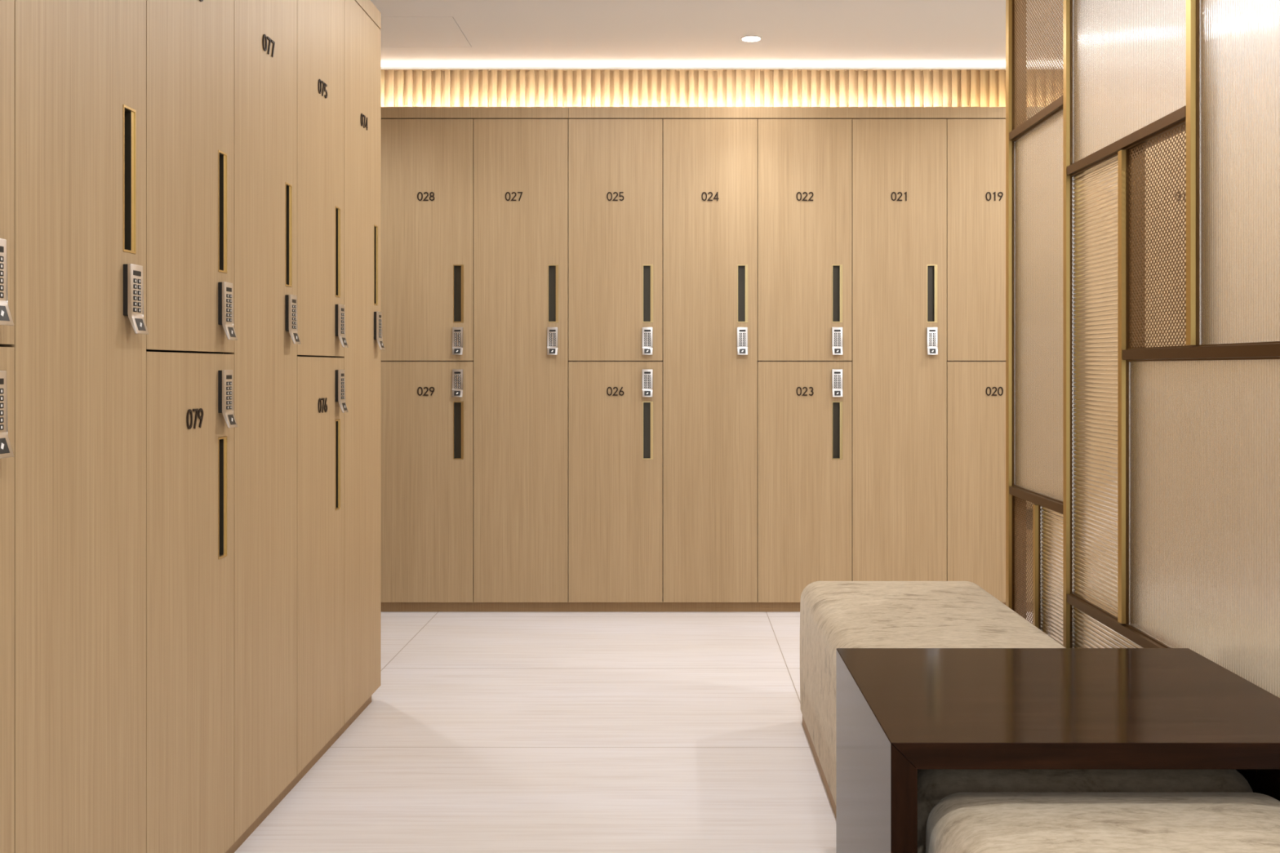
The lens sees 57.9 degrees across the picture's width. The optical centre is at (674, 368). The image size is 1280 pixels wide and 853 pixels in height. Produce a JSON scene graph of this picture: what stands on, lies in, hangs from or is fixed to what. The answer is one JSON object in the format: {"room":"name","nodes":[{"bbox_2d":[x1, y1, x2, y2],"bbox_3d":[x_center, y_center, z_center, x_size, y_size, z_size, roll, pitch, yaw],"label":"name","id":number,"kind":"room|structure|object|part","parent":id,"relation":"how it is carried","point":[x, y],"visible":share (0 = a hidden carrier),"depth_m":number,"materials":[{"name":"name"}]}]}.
{"room":"changing room","nodes":[
{"label":"changing room","id":0,"kind":"room"},
{"bbox_2d":[234,611,1032,852],"bbox_3d":[0.175,1.060,1.410,5.250,0.060,8.020,0,0,0],"label":"floor","id":1,"kind":"structure","parent":0,"point":[482,731],"depth_m":3.13,"materials":[{"name":"tile"}]},
{"bbox_2d":[225,696,371,852],"bbox_3d":[-1.167,1.008,1.788,0.458,0.043,3.575,0,0,0],"label":"baseboard","id":2,"kind":"structure","parent":1,"relation":"on","point":[268,811],"depth_m":2.85,"materials":[{"name":"brown wood"}]},
{"bbox_2d":[0,346,14,852],"bbox_3d":[-1.149,0.478,1.405,0.514,1.016,0.397,0,0,0],"label":"locker","id":3,"kind":"object","parent":2,"relation":"on","point":[6,353],"visible":1,"depth_m":1.58,"materials":[{"name":"brown wood"}]},
{"bbox_2d":[0,0,14,344],"bbox_3d":[-1.149,-0.544,1.405,0.514,1.020,0.397,0,0,0],"label":"locker","id":4,"kind":"object","parent":3,"relation":"on","point":[6,6],"visible":1,"depth_m":1.58,"materials":[{"name":"brown wood"}]},
{"bbox_2d":[0,0,148,852],"bbox_3d":[-1.149,-0.034,1.804,0.514,2.039,0.397,0,0,0],"label":"locker","id":5,"kind":"object","parent":2,"relation":"on","point":[81,331],"visible":1,"depth_m":1.78,"materials":[{"name":"brown wood"}]},
{"bbox_3d":[-0.925,-0.317,1.941,0.021,0.244,0.044,0,0,0],"label":"handle","id":6,"kind":"part","parent":5,"relation":"part of","materials":[{"name":"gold metal"}]},
{"bbox_2d":[146,351,237,852],"bbox_3d":[-1.149,0.478,2.204,0.514,1.016,0.397,0,0,0],"label":"locker","id":7,"kind":"object","parent":2,"relation":"on","point":[191,422],"visible":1,"depth_m":2.17,"materials":[{"name":"brown wood"}]},
{"bbox_2d":[146,0,237,352],"bbox_3d":[-1.149,-0.544,2.204,0.514,1.020,0.397,0,0,0],"label":"locker","id":8,"kind":"object","parent":7,"relation":"on","point":[190,43],"visible":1,"depth_m":2.18,"materials":[{"name":"brown wood"}]},
{"bbox_3d":[-0.925,-0.317,2.341,0.021,0.244,0.044,0,0,0],"label":"handle","id":9,"kind":"part","parent":8,"relation":"part of","materials":[{"name":"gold metal"}]},
{"bbox_3d":[-0.925,0.260,2.341,0.021,0.244,0.044,0,0,0],"label":"handle","id":10,"kind":"part","parent":7,"relation":"part of","materials":[{"name":"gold metal"}]},
{"bbox_2d":[191,0,301,842],"bbox_3d":[-1.149,-0.034,2.603,0.514,2.039,0.397,0,0,0],"label":"locker","id":11,"kind":"object","parent":2,"relation":"on","point":[265,353],"visible":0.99,"depth_m":2.59,"materials":[{"name":"brown wood"}]},
{"bbox_3d":[-0.927,-0.034,2.603,0.022,2.039,0.397,0,0,0],"label":"door","id":12,"kind":"part","parent":11,"relation":"part of","materials":[{"name":"brown wood"}]},
{"bbox_3d":[-0.925,-0.317,2.740,0.021,0.244,0.044,0,0,0],"label":"handle","id":13,"kind":"part","parent":11,"relation":"part of","materials":[{"name":"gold metal"}]},
{"bbox_2d":[297,356,348,774],"bbox_3d":[-1.149,0.478,3.003,0.514,1.016,0.397,0,0,0],"label":"locker","id":14,"kind":"object","parent":2,"relation":"on","point":[322,407],"visible":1,"depth_m":2.98,"materials":[{"name":"brown wood"}]},
{"bbox_2d":[297,0,348,356],"bbox_3d":[-1.149,-0.544,3.003,0.514,1.020,0.397,0,0,0],"label":"locker","id":15,"kind":"object","parent":14,"relation":"on","point":[321,318],"visible":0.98,"depth_m":3.00,"materials":[{"name":"brown wood"}]},
{"bbox_3d":[-0.925,-0.317,3.139,0.021,0.244,0.044,0,0,0],"label":"handle","id":16,"kind":"part","parent":15,"relation":"part of","materials":[{"name":"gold metal"}]},
{"bbox_3d":[-0.925,0.260,3.139,0.021,0.244,0.044,0,0,0],"label":"handle","id":17,"kind":"part","parent":14,"relation":"part of","materials":[{"name":"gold metal"}]},
{"bbox_2d":[318,0,385,724],"bbox_3d":[-1.149,-0.034,3.402,0.514,2.039,0.397,0,0,0],"label":"locker","id":18,"kind":"object","parent":2,"relation":"on","point":[362,37],"visible":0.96,"depth_m":3.38,"materials":[{"name":"brown wood"}]},
{"bbox_3d":[-0.927,-0.034,3.402,0.022,2.039,0.397,0,0,0],"label":"door","id":19,"kind":"part","parent":18,"relation":"part of","materials":[{"name":"brown wood"}]},
{"bbox_3d":[-0.925,-0.317,3.539,0.021,0.244,0.044,0,0,0],"label":"handle","id":20,"kind":"part","parent":18,"relation":"part of","materials":[{"name":"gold metal"}]},
{"bbox_3d":[-1.166,-0.034,0.601,0.500,2.039,1.202,0,0,0],"label":"trim","id":21,"kind":"structure","parent":2,"relation":"on","visible":0},
{"bbox_2d":[355,0,381,29],"bbox_3d":[-1.166,-1.083,1.801,0.500,0.050,3.602,0,0,0],"label":"trim","id":22,"kind":"structure","parent":21,"relation":"on","point":[366,6],"depth_m":3.49,"materials":[{"name":"brown wood"}]},
{"bbox_2d":[381,361,473,602],"bbox_3d":[-1.050,0.478,5.111,0.397,1.016,0.514,0,0,0],"label":"locker","id":23,"kind":"object","parent":1,"relation":"on","point":[427,407],"visible":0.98,"depth_m":4.88,"materials":[{"name":"brown wood"}]},
{"bbox_2d":[381,119,473,361],"bbox_3d":[-1.050,-0.544,5.111,0.397,1.020,0.514,0,0,0],"label":"locker","id":24,"kind":"object","parent":23,"relation":"on","point":[427,165],"visible":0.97,"depth_m":4.88,"materials":[{"name":"brown wood"}]},
{"bbox_3d":[-0.913,-0.317,4.888,0.044,0.244,0.021,0,0,0],"label":"handle","id":25,"kind":"part","parent":24,"relation":"part of","materials":[{"name":"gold metal"}]},
{"bbox_3d":[-0.913,0.260,4.888,0.044,0.244,0.021,0,0,0],"label":"handle","id":26,"kind":"part","parent":23,"relation":"part of","materials":[{"name":"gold metal"}]},
{"bbox_2d":[473,119,576,602],"bbox_3d":[-0.651,-0.034,5.111,0.397,2.039,0.514,0,0,0],"label":"locker","id":27,"kind":"object","parent":1,"relation":"on","point":[521,361],"visible":1,"depth_m":4.88,"materials":[{"name":"brown wood"}]},
{"bbox_3d":[-0.514,-0.317,4.888,0.044,0.244,0.021,0,0,0],"label":"handle","id":28,"kind":"part","parent":27,"relation":"part of","materials":[{"name":"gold metal"}]},
{"bbox_2d":[568,361,662,602],"bbox_3d":[-0.251,0.478,5.111,0.397,1.016,0.514,0,0,0],"label":"locker","id":29,"kind":"object","parent":1,"relation":"on","point":[615,408],"visible":1,"depth_m":4.88,"materials":[{"name":"brown wood"}]},
{"bbox_2d":[568,119,662,361],"bbox_3d":[-0.251,-0.544,5.111,0.397,1.020,0.514,0,0,0],"label":"locker","id":30,"kind":"object","parent":29,"relation":"on","point":[615,166],"visible":1,"depth_m":4.88,"materials":[{"name":"brown wood"}]},
{"bbox_3d":[-0.114,-0.317,4.888,0.044,0.244,0.021,0,0,0],"label":"handle","id":31,"kind":"part","parent":30,"relation":"part of","materials":[{"name":"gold metal"}]},
{"bbox_3d":[-0.114,0.260,4.888,0.044,0.244,0.021,0,0,0],"label":"handle","id":32,"kind":"part","parent":29,"relation":"part of","materials":[{"name":"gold metal"}]},
{"bbox_2d":[381,602,1032,611],"bbox_3d":[0.175,1.008,4.909,5.250,0.043,0.018,0,0,0],"label":"baseboard","id":33,"kind":"structure","parent":1,"relation":"on","point":[385,606],"depth_m":4.90,"materials":[{"name":"brown wood"}]},
{"bbox_2d":[946,361,1035,602],"bbox_3d":[1.347,0.478,5.102,0.397,1.016,0.532,0,0,0],"label":"locker","id":34,"kind":"object","parent":33,"relation":"on","point":[976,390],"visible":0.34,"depth_m":4.88,"materials":[{"name":"brown wood"}]},
{"bbox_2d":[946,119,1027,361],"bbox_3d":[1.347,-0.544,5.111,0.397,1.020,0.514,0,0,0],"label":"locker","id":35,"kind":"object","parent":34,"relation":"on","point":[976,148],"visible":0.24,"depth_m":4.88,"materials":[{"name":"brown wood"}]},
{"bbox_3d":[1.490,0.631,4.856,0.072,0.087,0.040,0,0,0],"label":"knob","id":36,"kind":"part","parent":34,"relation":"part of","materials":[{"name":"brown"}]},
{"bbox_2d":[662,119,757,602],"bbox_3d":[0.149,-0.034,5.111,0.397,2.039,0.514,0,0,0],"label":"locker","id":37,"kind":"object","parent":1,"relation":"on","point":[710,166],"visible":1,"depth_m":4.88,"materials":[{"name":"brown wood"}]},
{"bbox_3d":[0.285,-0.317,4.888,0.044,0.244,0.021,0,0,0],"label":"handle","id":38,"kind":"part","parent":37,"relation":"part of","materials":[{"name":"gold metal"}]},
{"bbox_2d":[757,361,852,602],"bbox_3d":[0.548,0.478,5.111,0.397,1.016,0.514,0,0,0],"label":"locker","id":39,"kind":"object","parent":1,"relation":"on","point":[805,408],"visible":0.99,"depth_m":4.88,"materials":[{"name":"brown wood"}]},
{"bbox_2d":[757,119,852,361],"bbox_3d":[0.548,-0.544,5.111,0.397,1.020,0.514,0,0,0],"label":"locker","id":40,"kind":"object","parent":39,"relation":"on","point":[805,166],"visible":1,"depth_m":4.88,"materials":[{"name":"brown wood"}]},
{"bbox_3d":[0.685,-0.317,4.888,0.044,0.244,0.021,0,0,0],"label":"handle","id":41,"kind":"part","parent":40,"relation":"part of","materials":[{"name":"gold metal"}]},
{"bbox_3d":[0.685,0.260,4.888,0.044,0.244,0.021,0,0,0],"label":"handle","id":42,"kind":"part","parent":39,"relation":"part of","materials":[{"name":"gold metal"}]},
{"bbox_2d":[838,119,946,581],"bbox_3d":[0.948,-0.034,5.111,0.397,2.039,0.514,0,0,0],"label":"locker","id":43,"kind":"object","parent":1,"relation":"on","point":[899,361],"visible":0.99,"depth_m":4.88,"materials":[{"name":"brown wood"}]},
{"bbox_3d":[1.085,-0.317,4.888,0.044,0.244,0.021,0,0,0],"label":"handle","id":44,"kind":"part","parent":43,"relation":"part of","materials":[{"name":"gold metal"}]},
{"bbox_2d":[800,581,1253,852],"bbox_3d":[0.631,0.819,2.575,0.540,0.423,1.664,0,0,0],"label":"bench","id":45,"kind":"object","parent":1,"relation":"on","point":[834,615],"visible":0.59,"depth_m":2.72,"materials":[{"name":"fabric"}]},
{"bbox_2d":[835,648,1279,852],"bbox_3d":[0.628,0.775,1.879,0.656,0.510,0.546,0,0,0],"label":"side table","id":46,"kind":"object","parent":1,"relation":"on","point":[900,712],"visible":0.96,"depth_m":1.78,"materials":[{"name":"brown wood"}]},
{"bbox_3d":[0.319,0.775,1.879,0.037,0.509,0.546,0,0,0],"label":"leg","id":47,"kind":"part","parent":46,"relation":"part of","materials":[{"name":"brown wood"}]},
{"bbox_3d":[0.938,0.775,1.879,0.037,0.509,0.546,0,0,0],"label":"leg","id":48,"kind":"part","parent":46,"relation":"part of","materials":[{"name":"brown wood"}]},
{"bbox_2d":[925,792,1279,852],"bbox_3d":[0.631,0.819,0.897,0.540,0.423,1.664,0,0,0],"label":"bench","id":49,"kind":"object","parent":1,"relation":"on","point":[959,822],"visible":1,"depth_m":1.56,"materials":[{"name":"beige fabric"}]},
{"bbox_2d":[1005,0,1279,697],"bbox_3d":[0.995,-0.147,2.041,0.051,2.354,2.710,0,0,0],"label":"wall","id":50,"kind":"structure","parent":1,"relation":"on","point":[1151,475],"depth_m":2.42,"materials":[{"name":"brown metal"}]},
{"bbox_3d":[0.995,-0.147,3.376,0.050,2.354,0.040,0,0,0],"label":"post","id":51,"kind":"part","parent":50,"relation":"part of","materials":[{"name":"brown metal"}]},
{"bbox_3d":[0.985,0.684,3.247,0.001,0.632,0.219,0,0,0],"label":"panel","id":52,"kind":"part","parent":50,"relation":"part of","materials":[{"name":"brown metal"}]},
{"bbox_3d":[0.996,0.352,3.125,0.050,0.031,0.462,0,0,0],"label":"rail","id":53,"kind":"part","parent":50,"relation":"part of","materials":[{"name":"brown wood"}]},
{"bbox_3d":[0.996,-0.674,3.125,0.050,0.031,0.462,0,0,0],"label":"rail","id":54,"kind":"part","parent":50,"relation":"part of","materials":[{"name":"brown metal"}]},
{"bbox_3d":[0.995,0.683,3.124,0.050,0.633,0.026,0,0,0],"label":"post","id":55,"kind":"part","parent":50,"relation":"part of","materials":[{"name":"brown metal"}]},
{"bbox_3d":[0.987,-0.161,3.125,0.006,0.994,0.462,0,0,0],"label":"glass pane","id":56,"kind":"part","parent":50,"relation":"part of","materials":[{"name":"white glass"}]},
{"bbox_3d":[0.985,-0.992,3.125,0.001,0.604,0.462,0,0,0],"label":"panel","id":57,"kind":"part","parent":50,"relation":"part of","materials":[{"name":"brown metal"}]},
{"bbox_3d":[0.987,0.684,3.002,0.008,0.631,0.216,0,0,0],"label":"glass pane","id":58,"kind":"part","parent":50,"relation":"part of","materials":[{"name":"white glass"}]},
{"bbox_3d":[0.995,-0.147,2.878,0.050,2.354,0.031,0,0,0],"label":"post","id":59,"kind":"part","parent":50,"relation":"part of","materials":[{"name":"brown metal"}]},
{"bbox_3d":[0.987,0.039,2.700,0.008,1.028,0.325,0,0,0],"label":"glass pane","id":60,"kind":"part","parent":50,"relation":"part of","materials":[{"name":"white glass"}]},
{"bbox_3d":[0.987,0.791,2.159,0.008,0.416,1.407,0,0,0],"label":"glass pane","id":61,"kind":"part","parent":50,"relation":"part of","materials":[{"name":"white glass"}]},
{"bbox_3d":[0.996,0.569,2.159,0.050,0.029,1.408,0,0,0],"label":"rail","id":62,"kind":"part","parent":50,"relation":"part of","materials":[{"name":"brown metal"}]},
{"bbox_3d":[0.996,-0.490,2.531,0.050,0.029,0.663,0,0,0],"label":"rail","id":63,"kind":"part","parent":50,"relation":"part of","materials":[{"name":"brown metal"}]},
{"bbox_3d":[0.987,-0.899,2.531,0.006,0.788,0.662,0,0,0],"label":"glass pane","id":64,"kind":"part","parent":50,"relation":"part of","materials":[{"name":"white glass"}]},
{"bbox_3d":[0.995,0.039,2.522,0.050,1.030,0.029,0,0,0],"label":"post","id":65,"kind":"part","parent":50,"relation":"part of","materials":[{"name":"brown metal"}]},
{"bbox_3d":[0.985,-0.260,2.353,0.001,0.431,0.308,0,0,0],"label":"panel","id":66,"kind":"part","parent":50,"relation":"part of","materials":[{"name":"brown metal"}]},
{"bbox_3d":[0.996,-0.030,1.981,0.050,0.029,1.053,0,0,0],"label":"rail","id":67,"kind":"part","parent":50,"relation":"part of","materials":[{"name":"brown wood"}]},
{"bbox_3d":[0.995,-0.684,2.185,0.050,1.280,0.029,0,0,0],"label":"post","id":68,"kind":"part","parent":50,"relation":"part of","materials":[{"name":"brown metal"}]},
{"bbox_3d":[0.987,0.269,1.981,0.006,0.568,1.052,0,0,0],"label":"glass pane","id":69,"kind":"part","parent":50,"relation":"part of","materials":[{"name":"white glass"}]},
{"bbox_3d":[0.987,-0.669,1.812,0.006,1.248,0.715,0,0,0],"label":"glass pane","id":70,"kind":"part","parent":50,"relation":"part of","materials":[{"name":"white glass"}]},
{"bbox_3d":[2.147,0.478,5.111,0.397,1.016,0.514,0,0,0],"label":"locker","id":71,"kind":"object","parent":1,"relation":"on","visible":0},
{"bbox_2d":[1145,131,1186,346],"bbox_3d":[2.147,-0.544,5.111,0.397,1.020,0.514,0,0,0],"label":"locker","id":72,"kind":"object","parent":71,"relation":"on","point":[1166,313],"visible":0.04,"depth_m":4.88,"materials":[{"name":"brown wood"}]},
{"bbox_2d":[370,0,1062,69],"bbox_3d":[0.175,-1.340,1.410,5.250,0.030,8.020,0,0,0],"label":"ceiling","id":73,"kind":"structure","parent":0,"point":[501,34],"depth_m":4.61,"materials":[{"name":"white paint"}]},
{"bbox_2d":[380,16,471,46],"bbox_3d":[-1.068,-1.335,4.557,0.460,0.020,0.406,0,0,0],"label":"access panel","id":74,"kind":"object","parent":73,"relation":"attached to","point":[396,31],"visible":0.5,"depth_m":4.55,"materials":[{"name":"white paint"}]},
{"bbox_2d":[740,35,761,41],"bbox_3d":[0.306,-1.323,4.634,0.086,0.004,0.086,0,0,0],"label":"recessed light","id":75,"kind":"object","parent":73,"relation":"in","point":[748,37],"visible":1,"depth_m":4.63,"materials":[{"name":"white"}]},
{"bbox_2d":[381,69,1062,106],"bbox_3d":[0.175,-1.155,5.004,5.250,0.270,0.038,0,0,0],"label":"wall","id":76,"kind":"structure","parent":0,"point":[399,87],"depth_m":4.99,"materials":[{"name":"brown wood"}]},
{"bbox_2d":[381,106,1044,119],"bbox_3d":[0.175,-1.081,4.931,5.250,0.047,0.106,0,0,0],"label":"trim","id":77,"kind":"structure","parent":76,"relation":"attached to","point":[387,113],"depth_m":4.88,"materials":[{"name":"brown wood"}]}
]}

